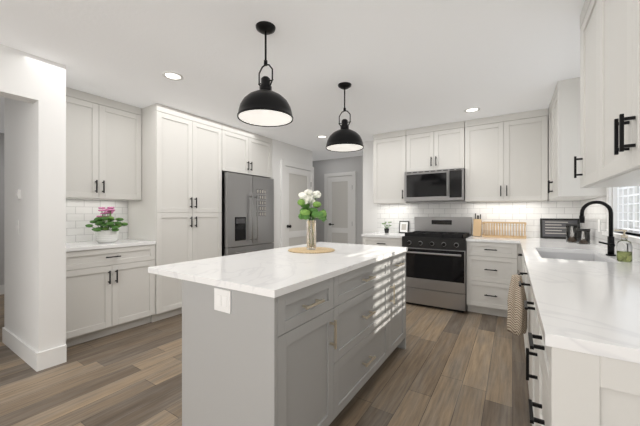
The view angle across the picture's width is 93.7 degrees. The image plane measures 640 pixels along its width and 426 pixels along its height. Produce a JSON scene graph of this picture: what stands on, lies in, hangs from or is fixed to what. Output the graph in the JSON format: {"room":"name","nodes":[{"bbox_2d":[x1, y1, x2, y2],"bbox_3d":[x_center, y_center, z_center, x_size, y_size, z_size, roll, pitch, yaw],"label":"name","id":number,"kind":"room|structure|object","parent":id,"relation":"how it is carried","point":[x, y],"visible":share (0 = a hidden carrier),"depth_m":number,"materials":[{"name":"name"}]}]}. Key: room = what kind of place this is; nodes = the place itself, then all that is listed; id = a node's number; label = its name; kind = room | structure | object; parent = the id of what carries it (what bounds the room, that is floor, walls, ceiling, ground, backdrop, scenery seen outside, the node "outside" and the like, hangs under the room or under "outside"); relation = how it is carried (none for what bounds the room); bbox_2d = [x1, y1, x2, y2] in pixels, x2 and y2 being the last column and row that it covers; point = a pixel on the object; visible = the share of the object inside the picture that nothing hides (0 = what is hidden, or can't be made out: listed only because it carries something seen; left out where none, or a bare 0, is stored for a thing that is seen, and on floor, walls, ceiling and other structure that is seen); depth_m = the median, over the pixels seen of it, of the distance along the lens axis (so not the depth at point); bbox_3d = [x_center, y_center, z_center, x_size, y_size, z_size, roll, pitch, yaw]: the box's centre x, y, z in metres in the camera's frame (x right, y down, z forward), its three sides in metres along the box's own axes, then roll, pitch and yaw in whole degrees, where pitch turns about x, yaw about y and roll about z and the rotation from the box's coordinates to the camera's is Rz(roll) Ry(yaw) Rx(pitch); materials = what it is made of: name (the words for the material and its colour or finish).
{"room":"kitchen","nodes":[
{"label":"kitchen","id":0,"kind":"room"},
{"bbox_2d":[0,285,3,294],"bbox_3d":[-5.275,1.150,3.802,0.014,0.140,6.700,0,0,33],"label":"baseboard","id":1,"kind":"structure","parent":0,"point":[1,286],"depth_m":4.52,"materials":[{"name":"white"}]},
{"bbox_2d":[0,44,67,351],"bbox_3d":[-3.213,0.000,0.863,0.140,2.440,3.920,0,0,33],"label":"wall","id":2,"kind":"structure","parent":0,"point":[48,215],"depth_m":2.43,"materials":[{"name":"white paint"}]},
{"bbox_2d":[15,189,20,198],"bbox_3d":[-2.598,-0.165,2.579,0.070,0.080,0.025,0,0,33],"label":"light switch","id":3,"kind":"object","parent":2,"relation":"attached to","point":[17,193],"depth_m":2.56,"materials":[{"name":"white plastic"}]},
{"bbox_2d":[2,327,40,371],"bbox_3d":[-2.593,1.150,2.583,0.984,0.140,0.014,0,0,33],"label":"baseboard","id":4,"kind":"structure","parent":2,"relation":"attached to","point":[35,360],"depth_m":2.51,"materials":[{"name":"white wood"}]},
{"bbox_2d":[68,199,127,242],"bbox_3d":[-1.844,0.000,4.541,0.150,2.440,4.090,0,0,33],"label":"wall","id":5,"kind":"structure","parent":0,"point":[80,211],"depth_m":3.32,"materials":[{"name":"white tile"}]},
{"bbox_2d":[66,87,141,200],"bbox_3d":[-2.417,-0.686,3.192,0.374,1.062,0.850,0,0,33],"label":"upper cabinet","id":6,"kind":"object","parent":5,"relation":"attached to","point":[103,148],"visible":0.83,"depth_m":3.13,"materials":[{"name":"white wood"}]},
{"bbox_2d":[221,123,271,242],"bbox_3d":[-1.304,0.002,4.634,0.679,2.437,1.000,0,0,33],"label":"upper cabinet","id":7,"kind":"object","parent":5,"relation":"attached to","point":[244,152],"visible":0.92,"depth_m":4.41,"materials":[{"name":"white wood"}]},
{"bbox_2d":[0,294,531,425],"bbox_3d":[-1.671,1.250,2.737,7.430,0.060,9.040,0,0,33],"label":"floor","id":8,"kind":"structure","parent":0,"point":[452,368],"depth_m":2.18,"materials":[{"name":"brown wood"}]},
{"bbox_2d":[66,239,155,346],"bbox_3d":[-2.294,0.763,3.113,0.663,0.914,0.850,0,0,33],"label":"base cabinet","id":9,"kind":"object","parent":8,"relation":"on","point":[110,288],"visible":0.69,"depth_m":2.94,"materials":[{"name":"white wood"}]},
{"bbox_2d":[85,207,127,242],"bbox_3d":[-2.234,0.115,3.164,0.359,0.378,0.371,0,0,33],"label":"potted plant","id":10,"kind":"object","parent":9,"relation":"on","point":[105,234],"visible":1,"depth_m":3.10,"materials":[{"name":"green plant"}]},
{"bbox_2d":[128,103,221,321],"bbox_3d":[-1.814,0.002,3.838,0.679,2.437,0.880,0,0,33],"label":"pantry cabinet","id":11,"kind":"object","parent":8,"relation":"on","point":[175,212],"visible":0.83,"depth_m":3.53,"materials":[{"name":"white wood"}]},
{"bbox_2d":[222,172,273,255],"bbox_3d":[-1.257,0.333,4.589,0.756,1.775,0.935,0,0,33],"label":"fridge","id":12,"kind":"object","parent":8,"relation":"on","point":[247,213],"visible":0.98,"depth_m":4.31,"materials":[{"name":"silver metal"}]},
{"bbox_2d":[177,250,407,425],"bbox_3d":[0.045,0.779,2.117,0.669,0.882,1.789,0,0,33],"label":"kitchen island","id":13,"kind":"object","parent":8,"relation":"on","point":[283,336],"depth_m":1.45,"materials":[{"name":"grey wood"}]},
{"bbox_2d":[148,242,407,293],"bbox_3d":[-0.093,0.322,2.216,0.950,0.032,1.810,0,0,33],"label":"island countertop","id":14,"kind":"structure","parent":13,"relation":"on","point":[276,271],"depth_m":1.73,"materials":[{"name":"white stone"}]},
{"bbox_2d":[288,247,334,252],"bbox_3d":[-0.071,0.301,2.481,0.390,0.008,0.390,0,0,33],"label":"placemat","id":15,"kind":"object","parent":14,"relation":"on","point":[305,250],"visible":0.85,"depth_m":2.41,"materials":[{"name":"beige wood"}]},
{"bbox_2d":[297,189,326,249],"bbox_3d":[-0.073,0.048,2.462,0.263,0.498,0.243,0,0,33],"label":"flower vase","id":16,"kind":"object","parent":15,"relation":"on","point":[306,202],"visible":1,"depth_m":2.44,"materials":[{"name":"clear glass"}]},
{"bbox_2d":[361,232,404,246],"bbox_3d":[1.030,0.763,4.503,0.612,0.914,0.659,0,0,33],"label":"base cabinet","id":17,"kind":"object","parent":8,"relation":"on","point":[385,239],"visible":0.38,"depth_m":4.28,"materials":[{"name":"white wood"}]},
{"bbox_2d":[382,222,391,232],"bbox_3d":[1.045,0.216,4.699,0.159,0.176,0.152,0,0,33],"label":"plant","id":18,"kind":"object","parent":17,"relation":"on","point":[386,229],"visible":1,"depth_m":4.68,"materials":[{"name":"green plant"}]},
{"bbox_2d":[399,221,408,232],"bbox_3d":[1.309,0.211,4.676,0.150,0.189,0.045,0,0,33],"label":"frame","id":19,"kind":"object","parent":17,"relation":"on","point":[403,226],"visible":0.93,"depth_m":4.67,"materials":[{"name":"black"}]},
{"bbox_2d":[402,217,471,312],"bbox_3d":[1.593,0.635,4.082,0.774,1.170,0.758,0,0,33],"label":"range","id":20,"kind":"object","parent":8,"relation":"on","point":[436,264],"visible":0.9,"depth_m":3.84,"materials":[{"name":"silver metal"}]},
{"bbox_2d":[466,235,518,316],"bbox_3d":[2.173,0.763,3.769,0.540,0.913,0.660,0,0,33],"label":"base cabinet","id":21,"kind":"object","parent":8,"relation":"on","point":[492,263],"depth_m":3.54,"materials":[{"name":"white wood"}]},
{"bbox_2d":[473,213,481,236],"bbox_3d":[2.128,0.154,4.055,0.090,0.313,0.187,0,0,33],"label":"knife block","id":22,"kind":"object","parent":21,"relation":"on","point":[477,226],"visible":0.94,"depth_m":4.01,"materials":[{"name":"beige wood"}]},
{"bbox_2d":[482,222,525,238],"bbox_3d":[2.346,0.206,3.830,0.470,0.195,0.220,0,0,33],"label":"dish rack","id":23,"kind":"object","parent":21,"relation":"on","point":[502,235],"visible":1,"depth_m":3.78,"materials":[{"name":"beige wood"}]},
{"bbox_2d":[518,237,639,425],"bbox_3d":[1.836,0.763,2.167,0.623,0.913,3.720,0,0,33],"label":"base cabinet","id":24,"kind":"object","parent":8,"relation":"on","point":[582,333],"depth_m":0.90,"materials":[{"name":"white stone"}]},
{"bbox_2d":[507,274,526,335],"bbox_3d":[1.215,0.552,1.850,0.105,0.340,0.194,0,0,33],"label":"hanging towel","id":25,"kind":"object","parent":24,"relation":"hanging from","point":[517,318],"visible":0.96,"depth_m":1.80,"materials":[{"name":"beige fabric"}]},
{"bbox_2d":[540,218,579,238],"bbox_3d":[2.911,0.184,3.646,0.380,0.246,0.072,0,0,33],"label":"board","id":26,"kind":"object","parent":24,"relation":"on","point":[551,228],"visible":0.75,"depth_m":3.66,"materials":[{"name":"black wood"}]},
{"bbox_2d":[566,224,577,242],"bbox_3d":[2.672,0.209,3.181,0.102,0.191,0.102,0,0,21],"label":"canister","id":27,"kind":"object","parent":24,"relation":"on","point":[569,227],"depth_m":3.15,"materials":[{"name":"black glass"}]},
{"bbox_2d":[573,227,589,243],"bbox_3d":[2.650,0.229,3.017,0.102,0.151,0.102,0,0,21],"label":"canister","id":28,"kind":"object","parent":24,"relation":"on","point":[574,234],"depth_m":2.99,"materials":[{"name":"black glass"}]},
{"bbox_2d":[579,201,615,255],"bbox_3d":[2.038,0.104,2.201,0.204,0.401,0.089,0,0,33],"label":"faucet","id":29,"kind":"object","parent":24,"relation":"on","point":[610,243],"visible":1,"depth_m":2.17,"materials":[{"name":"black metal"}]},
{"bbox_2d":[614,229,631,261],"bbox_3d":[1.938,0.204,1.917,0.081,0.202,0.072,0,0,33],"label":"soap bottle","id":30,"kind":"object","parent":24,"relation":"on","point":[624,249],"visible":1,"depth_m":1.90,"materials":[{"name":"clear glass"}]},
{"bbox_2d":[272,139,311,248],"bbox_3d":[-0.727,0.000,5.559,0.630,2.440,1.170,0,0,33],"label":"wall","id":31,"kind":"structure","parent":0,"point":[280,150],"depth_m":5.05,"materials":[{"name":"white paint"}]},
{"bbox_2d":[280,160,313,247],"bbox_3d":[-0.367,0.158,5.429,0.112,2.125,0.960,0,0,33],"label":"closet door","id":32,"kind":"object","parent":31,"relation":"attached to","point":[296,179],"visible":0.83,"depth_m":5.30,"materials":[{"name":"white wood"}]},
{"bbox_2d":[0,0,584,160],"bbox_3d":[-1.671,-1.260,2.737,7.430,0.080,9.040,0,0,33],"label":"ceiling","id":33,"kind":"structure","parent":0,"point":[399,65],"depth_m":2.30,"materials":[{"name":"white paint"}]},
{"bbox_2d":[162,71,182,80],"bbox_3d":[-1.302,-1.215,2.654,0.169,0.008,0.169,0,0,24],"label":"recessed light","id":34,"kind":"object","parent":33,"relation":"in","point":[171,75],"depth_m":2.65,"materials":[{"name":"white plastic"}]},
{"bbox_2d":[237,21,292,126],"bbox_3d":[-0.356,-0.918,1.963,0.362,0.601,0.362,0,0,33],"label":"pendant light","id":35,"kind":"object","parent":33,"relation":"hanging from","point":[264,105],"visible":1,"depth_m":1.90,"materials":[{"name":"black metal"}]},
{"bbox_2d":[326,82,363,151],"bbox_3d":[0.234,-0.918,2.845,0.362,0.601,0.362,0,0,33],"label":"pendant light","id":36,"kind":"object","parent":33,"relation":"hanging from","point":[344,138],"visible":1,"depth_m":2.76,"materials":[{"name":"black metal"}]},
{"bbox_2d":[464,107,479,112],"bbox_3d":[1.787,-1.215,3.523,0.169,0.008,0.169,0,0,9],"label":"recessed light","id":37,"kind":"object","parent":33,"relation":"in","point":[473,109],"depth_m":3.51,"materials":[{"name":"white plastic"}]},
{"bbox_2d":[312,156,359,243],"bbox_3d":[0.380,0.000,6.719,2.620,2.440,0.120,0,0,33],"label":"wall","id":38,"kind":"structure","parent":0,"point":[348,164],"depth_m":6.71,"materials":[{"name":"white paint"}]},
{"bbox_2d":[324,171,355,243],"bbox_3d":[0.425,0.163,6.567,0.780,2.115,0.084,0,0,33],"label":"door","id":39,"kind":"structure","parent":38,"relation":"attached to","point":[340,206],"depth_m":6.57,"materials":[{"name":"white wood"}]},
{"bbox_2d":[360,140,579,244],"bbox_3d":[1.942,0.000,4.394,2.800,2.440,0.146,0,0,33],"label":"wall","id":40,"kind":"structure","parent":0,"point":[372,216],"depth_m":4.31,"materials":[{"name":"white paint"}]},
{"bbox_2d":[404,168,464,201],"bbox_3d":[1.627,-0.383,4.229,0.768,0.415,0.475,0,0,33],"label":"microwave","id":41,"kind":"object","parent":40,"relation":"attached to","point":[443,185],"visible":1,"depth_m":4.06,"materials":[{"name":"silver metal"}]},
{"bbox_2d":[373,108,547,203],"bbox_3d":[1.807,-0.686,4.173,2.153,1.062,0.374,0,0,33],"label":"upper cabinet","id":42,"kind":"object","parent":40,"relation":"attached to","point":[502,158],"visible":0.92,"depth_m":3.86,"materials":[{"name":"white wood"}]},
{"bbox_2d":[580,196,639,260],"bbox_3d":[1.096,0.000,0.306,0.146,2.440,7.940,0,0,33],"label":"wall","id":43,"kind":"structure","parent":0,"point":[594,212],"depth_m":2.84,"materials":[{"name":"white tile"}]},
{"bbox_2d":[548,78,606,200],"bbox_3d":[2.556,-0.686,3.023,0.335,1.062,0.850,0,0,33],"label":"upper cabinet","id":44,"kind":"object","parent":43,"relation":"attached to","point":[562,107],"depth_m":2.73,"materials":[{"name":"white wood"}]},
{"bbox_2d":[598,219,600,231],"bbox_3d":[2.600,0.113,2.793,0.006,0.115,0.070,0,0,33],"label":"light switch","id":45,"kind":"object","parent":43,"relation":"attached to","point":[599,220],"depth_m":2.77,"materials":[{"name":"white plastic"}]},
{"bbox_2d":[576,0,639,191],"bbox_3d":[1.598,-0.686,1.531,0.335,1.062,0.538,0,0,33],"label":"upper cabinet","id":46,"kind":"object","parent":43,"relation":"attached to","point":[584,82],"depth_m":1.75,"materials":[{"name":"white wood"}]},
{"bbox_2d":[602,186,639,243],"bbox_3d":[2.215,-0.385,2.090,0.190,1.130,0.990,0,0,33],"label":"window","id":47,"kind":"structure","parent":43,"relation":"in","point":[622,202],"depth_m":2.40,"materials":[{"name":"white glass"}]}
]}

